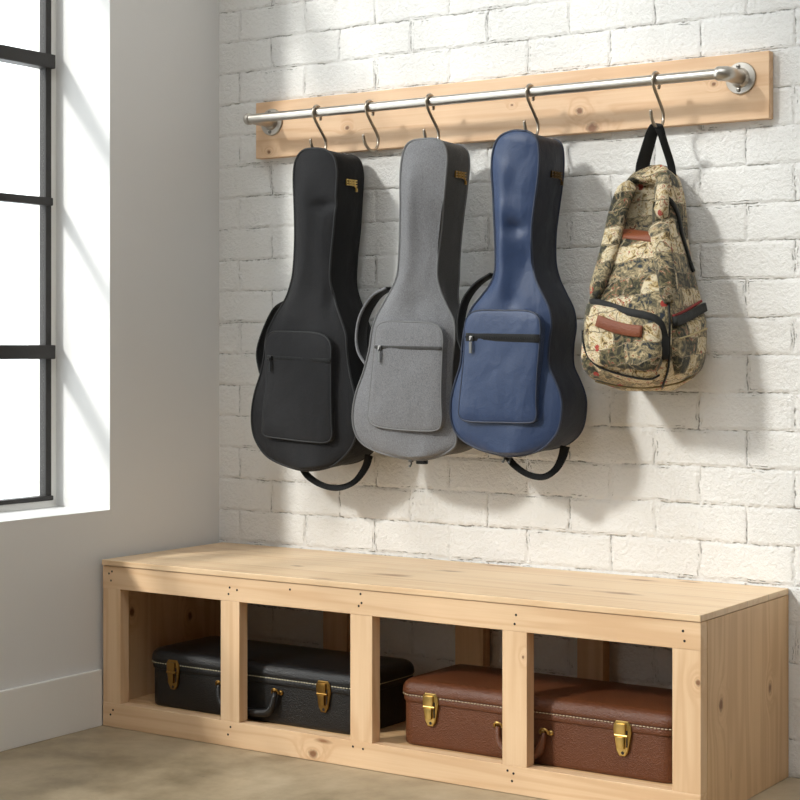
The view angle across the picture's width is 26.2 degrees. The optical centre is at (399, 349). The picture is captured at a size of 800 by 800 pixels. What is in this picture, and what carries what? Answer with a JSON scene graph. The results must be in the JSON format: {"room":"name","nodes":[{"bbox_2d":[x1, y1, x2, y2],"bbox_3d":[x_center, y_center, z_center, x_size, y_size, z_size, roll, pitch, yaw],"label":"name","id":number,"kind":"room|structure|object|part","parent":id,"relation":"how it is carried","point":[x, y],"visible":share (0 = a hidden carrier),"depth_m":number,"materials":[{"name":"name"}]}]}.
{"room":"music room","nodes":[
{"label":"music room","id":0,"kind":"room"},
{"bbox_2d":[0,0,218,723],"bbox_3d":[-2.677,-1.400,2.682,0.340,5.000,7.000,0,0,34],"label":"wall","id":1,"kind":"structure","parent":0,"point":[137,81],"depth_m":5.17,"materials":[{"name":"paint"}]},
{"bbox_2d":[0,0,55,511],"bbox_3d":[-2.366,-1.523,3.257,0.082,3.994,4.701,0,0,34],"label":"window","id":2,"kind":"structure","parent":1,"relation":"in","point":[44,59],"depth_m":5.16,"materials":[{"name":"black metal"}]},
{"bbox_2d":[0,669,101,751],"bbox_3d":[-2.682,1.018,2.356,0.016,0.164,6.453,0,0,34],"label":"baseboard","id":3,"kind":"structure","parent":1,"relation":"attached to","point":[53,708],"depth_m":4.85,"materials":[{"name":"white paint"}]},
{"bbox_2d":[0,724,799,799],"bbox_3d":[-0.636,1.160,1.425,5.450,0.120,7.200,0,0,34],"label":"floor","id":4,"kind":"structure","parent":0,"point":[102,762],"depth_m":4.41,"materials":[{"name":"concrete"}]},
{"bbox_2d":[102,542,788,799],"bbox_3d":[0.064,0.857,4.720,1.888,0.485,0.547,0,0,34],"label":"storage bench","id":5,"kind":"object","parent":4,"relation":"on","point":[729,643],"visible":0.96,"depth_m":4.43,"materials":[{"name":"brown wood"}]},
{"bbox_3d":[-0.830,0.863,5.021,0.068,0.333,0.036,0,0,34],"label":"post","id":6,"kind":"part","parent":5,"relation":"part of","materials":[{"name":"brown wood"}]},
{"bbox_3d":[-0.699,0.865,5.260,0.018,0.468,0.506,0,0,34],"label":"panel","id":7,"kind":"part","parent":5,"relation":"part of","materials":[{"name":"brown wood"}]},
{"bbox_3d":[-0.461,0.863,4.772,0.066,0.333,0.036,0,0,34],"label":"post","id":8,"kind":"part","parent":5,"relation":"part of","materials":[{"name":"brown wood"}]},
{"bbox_2d":[152,636,413,734],"bbox_3d":[-0.349,0.950,4.918,0.766,0.172,0.326,0,0,34],"label":"instrument case","id":9,"kind":"object","parent":5,"relation":"on","point":[292,685],"visible":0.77,"depth_m":4.78,"materials":[{"name":"black leather"}]},
{"bbox_3d":[-0.431,0.983,4.792,0.213,0.074,0.024,0,0,34],"label":"handle","id":10,"kind":"part","parent":9,"relation":"part of","materials":[{"name":"black leather"}]},
{"bbox_3d":[-0.343,0.885,4.928,0.766,0.042,0.302,0,0,34],"label":"lid","id":11,"kind":"part","parent":9,"relation":"part of","materials":[{"name":"black leather"}]},
{"bbox_3d":[-0.185,0.834,5.186,0.089,0.405,0.038,0,0,34],"label":"post","id":12,"kind":"part","parent":5,"relation":"part of","materials":[{"name":"brown wood"}]},
{"bbox_3d":[-0.092,0.863,4.523,0.070,0.333,0.036,0,0,34],"label":"post","id":13,"kind":"part","parent":5,"relation":"part of","materials":[{"name":"brown wood"}]},
{"bbox_3d":[0.075,1.046,4.737,1.849,0.018,0.506,0,0,34],"label":"panel","id":14,"kind":"part","parent":5,"relation":"part of","materials":[{"name":"brown wood"}]},
{"bbox_3d":[-0.077,0.664,4.512,1.886,0.065,0.036,0,0,34],"label":"rail","id":15,"kind":"part","parent":5,"relation":"part of","materials":[{"name":"brown wood"}]},
{"bbox_3d":[-0.077,1.064,4.512,1.886,0.070,0.036,0,0,34],"label":"rail","id":16,"kind":"part","parent":5,"relation":"part of","materials":[{"name":"brown wood"}]},
{"bbox_3d":[0.207,0.834,4.921,0.094,0.405,0.038,0,0,34],"label":"post","id":17,"kind":"part","parent":5,"relation":"part of","materials":[{"name":"brown wood"}]},
{"bbox_3d":[0.293,0.863,4.263,0.070,0.333,0.036,0,0,34],"label":"post","id":18,"kind":"part","parent":5,"relation":"part of","materials":[{"name":"brown wood"}]},
{"bbox_2d":[403,664,671,782],"bbox_3d":[0.401,0.947,4.411,0.809,0.178,0.326,0,0,34],"label":"instrument case","id":19,"kind":"object","parent":5,"relation":"on","point":[589,725],"visible":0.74,"depth_m":4.28,"materials":[{"name":"brown leather"}]},
{"bbox_3d":[0.299,0.988,4.298,0.146,0.074,0.024,0,0,34],"label":"handle","id":20,"kind":"part","parent":19,"relation":"part of","materials":[{"name":"brown leather"}]},
{"bbox_3d":[0.408,0.879,4.421,0.809,0.042,0.302,0,0,34],"label":"lid","id":21,"kind":"part","parent":19,"relation":"part of","materials":[{"name":"brown leather"}]},
{"bbox_3d":[0.529,0.834,4.704,0.080,0.405,0.038,0,0,34],"label":"post","id":22,"kind":"part","parent":5,"relation":"part of","materials":[{"name":"brown wood"}]},
{"bbox_3d":[0.675,0.863,4.005,0.072,0.333,0.036,0,0,34],"label":"post","id":23,"kind":"part","parent":5,"relation":"part of","materials":[{"name":"brown wood"}]},
{"bbox_3d":[0.850,0.865,4.215,0.019,0.468,0.506,0,0,34],"label":"panel","id":24,"kind":"part","parent":5,"relation":"part of","materials":[{"name":"brown wood"}]},
{"bbox_2d":[219,0,799,778],"bbox_3d":[1.323,-1.400,4.326,5.450,5.000,0.200,0,0,34],"label":"wall","id":25,"kind":"structure","parent":0,"point":[698,480],"depth_m":4.79,"materials":[{"name":"brick"}]},
{"bbox_2d":[256,51,772,159],"bbox_3d":[0.258,-0.682,4.905,1.688,0.174,0.029,0,0,34],"label":"board","id":26,"kind":"object","parent":25,"relation":"attached to","point":[705,102],"visible":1,"depth_m":4.79,"materials":[{"name":"brown wood"}]},
{"bbox_2d":[243,62,755,135],"bbox_3d":[0.211,-0.704,4.847,1.630,0.083,0.119,0,0,34],"label":"hanging rail","id":27,"kind":"object","parent":26,"relation":"attached to","point":[740,78],"visible":1,"depth_m":4.70,"materials":[{"name":"metal"}]},
{"bbox_3d":[-0.428,-0.704,5.283,0.039,0.039,0.088,0,0,34],"label":"bracket arm","id":28,"kind":"part","parent":27,"relation":"part of","materials":[{"name":"metal"}]},
{"bbox_2d":[309,105,327,148],"bbox_3d":[-0.243,-0.651,5.113,0.009,0.152,0.085,0,0,34],"label":"s-hook","id":29,"kind":"object","parent":27,"relation":"hanging from","point":[314,106],"visible":0.79,"depth_m":5.11,"materials":[{"name":"metal"}]},
{"bbox_2d":[251,147,373,490],"bbox_3d":[-0.270,-0.089,5.121,0.431,1.014,0.185,0,0,34],"label":"bag","id":30,"kind":"object","parent":29,"relation":"hanging from","point":[310,367],"visible":0.94,"depth_m":5.04,"materials":[{"name":"black fabric"}]},
{"bbox_3d":[-0.385,0.042,5.096,0.012,0.047,0.015,0,0,34],"label":"zipper pull","id":31,"kind":"part","parent":30,"relation":"part of","materials":[{"name":"black metal"}]},
{"bbox_3d":[-0.187,0.363,5.084,0.224,0.110,0.026,0,0,15],"label":"handle","id":32,"kind":"part","parent":30,"relation":"part of","materials":[{"name":"black fabric"}]},
{"bbox_2d":[362,99,379,151],"bbox_3d":[-0.085,-0.651,5.006,0.009,0.152,0.085,0,0,34],"label":"s-hook","id":33,"kind":"object","parent":27,"relation":"hanging from","point":[369,100],"visible":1,"depth_m":5.00,"materials":[{"name":"metal"}]},
{"bbox_2d":[423,93,439,138],"bbox_3d":[0.089,-0.651,4.889,0.009,0.152,0.085,0,0,34],"label":"s-hook","id":34,"kind":"object","parent":27,"relation":"hanging from","point":[429,94],"visible":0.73,"depth_m":4.88,"materials":[{"name":"metal"}]},
{"bbox_2d":[351,137,471,466],"bbox_3d":[0.024,-0.129,4.877,0.374,0.924,0.170,0,0,34],"label":"bag","id":35,"kind":"object","parent":34,"relation":"hanging from","point":[411,360],"visible":0.98,"depth_m":4.80,"materials":[{"name":"grey fabric"}]},
{"bbox_3d":[-0.057,0.013,4.838,0.012,0.047,0.015,0,0,34],"label":"zipper pull","id":36,"kind":"part","parent":35,"relation":"part of","materials":[{"name":"silver metal"}]},
{"bbox_3d":[0.176,-0.704,4.822,1.553,0.028,0.028,0,0,34],"label":"rod","id":37,"kind":"part","parent":27,"relation":"part of","materials":[{"name":"metal"}]},
{"bbox_2d":[523,84,539,134],"bbox_3d":[0.359,-0.651,4.707,0.009,0.152,0.085,0,0,34],"label":"s-hook","id":38,"kind":"object","parent":27,"relation":"hanging from","point":[527,85],"visible":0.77,"depth_m":4.70,"materials":[{"name":"metal"}]},
{"bbox_2d":[449,129,586,479],"bbox_3d":[0.310,-0.119,4.676,0.356,0.945,0.190,0,0,34],"label":"bag","id":39,"kind":"object","parent":38,"relation":"hanging from","point":[518,390],"visible":1,"depth_m":4.61,"materials":[{"name":"blue fabric"}]},
{"bbox_3d":[0.193,-0.013,4.649,0.012,0.047,0.015,0,0,34],"label":"zipper pull","id":40,"kind":"part","parent":39,"relation":"part of","materials":[{"name":"silver metal"}]},
{"bbox_3d":[0.371,0.306,4.652,0.163,0.095,0.082,0,0,34],"label":"handle","id":41,"kind":"part","parent":39,"relation":"part of","materials":[{"name":"black fabric"}]},
{"bbox_2d":[649,71,664,127],"bbox_3d":[0.672,-0.651,4.495,0.009,0.152,0.085,0,0,34],"label":"s-hook","id":42,"kind":"object","parent":27,"relation":"hanging from","point":[654,72],"visible":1,"depth_m":4.48,"materials":[{"name":"metal"}]},
{"bbox_2d":[581,123,707,390],"bbox_3d":[0.628,-0.242,4.470,0.292,0.700,0.292,0,0,34],"label":"backpack","id":43,"kind":"object","parent":42,"relation":"hanging from","point":[645,327],"visible":1,"depth_m":4.41,"materials":[{"name":"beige fabric"}]},
{"bbox_3d":[0.643,-0.364,4.510,0.135,0.173,0.124,0,0,34],"label":"panel","id":44,"kind":"part","parent":43,"relation":"part of","materials":[{"name":"fabric"}]},
{"bbox_3d":[0.738,-0.105,4.407,0.007,0.049,0.177,0,0,34],"label":"red trim","id":45,"kind":"part","parent":43,"relation":"part of","materials":[{"name":"fabric"}]},
{"bbox_3d":[0.743,-0.090,4.402,0.016,0.064,0.184,0,0,34],"label":"pocket trim","id":46,"kind":"part","parent":43,"relation":"part of","materials":[{"name":"black fabric"}]},
{"bbox_3d":[0.846,-0.704,4.412,0.046,0.039,0.107,0,0,34],"label":"bracket arm","id":47,"kind":"part","parent":27,"relation":"part of","materials":[{"name":"metal"}]}
]}

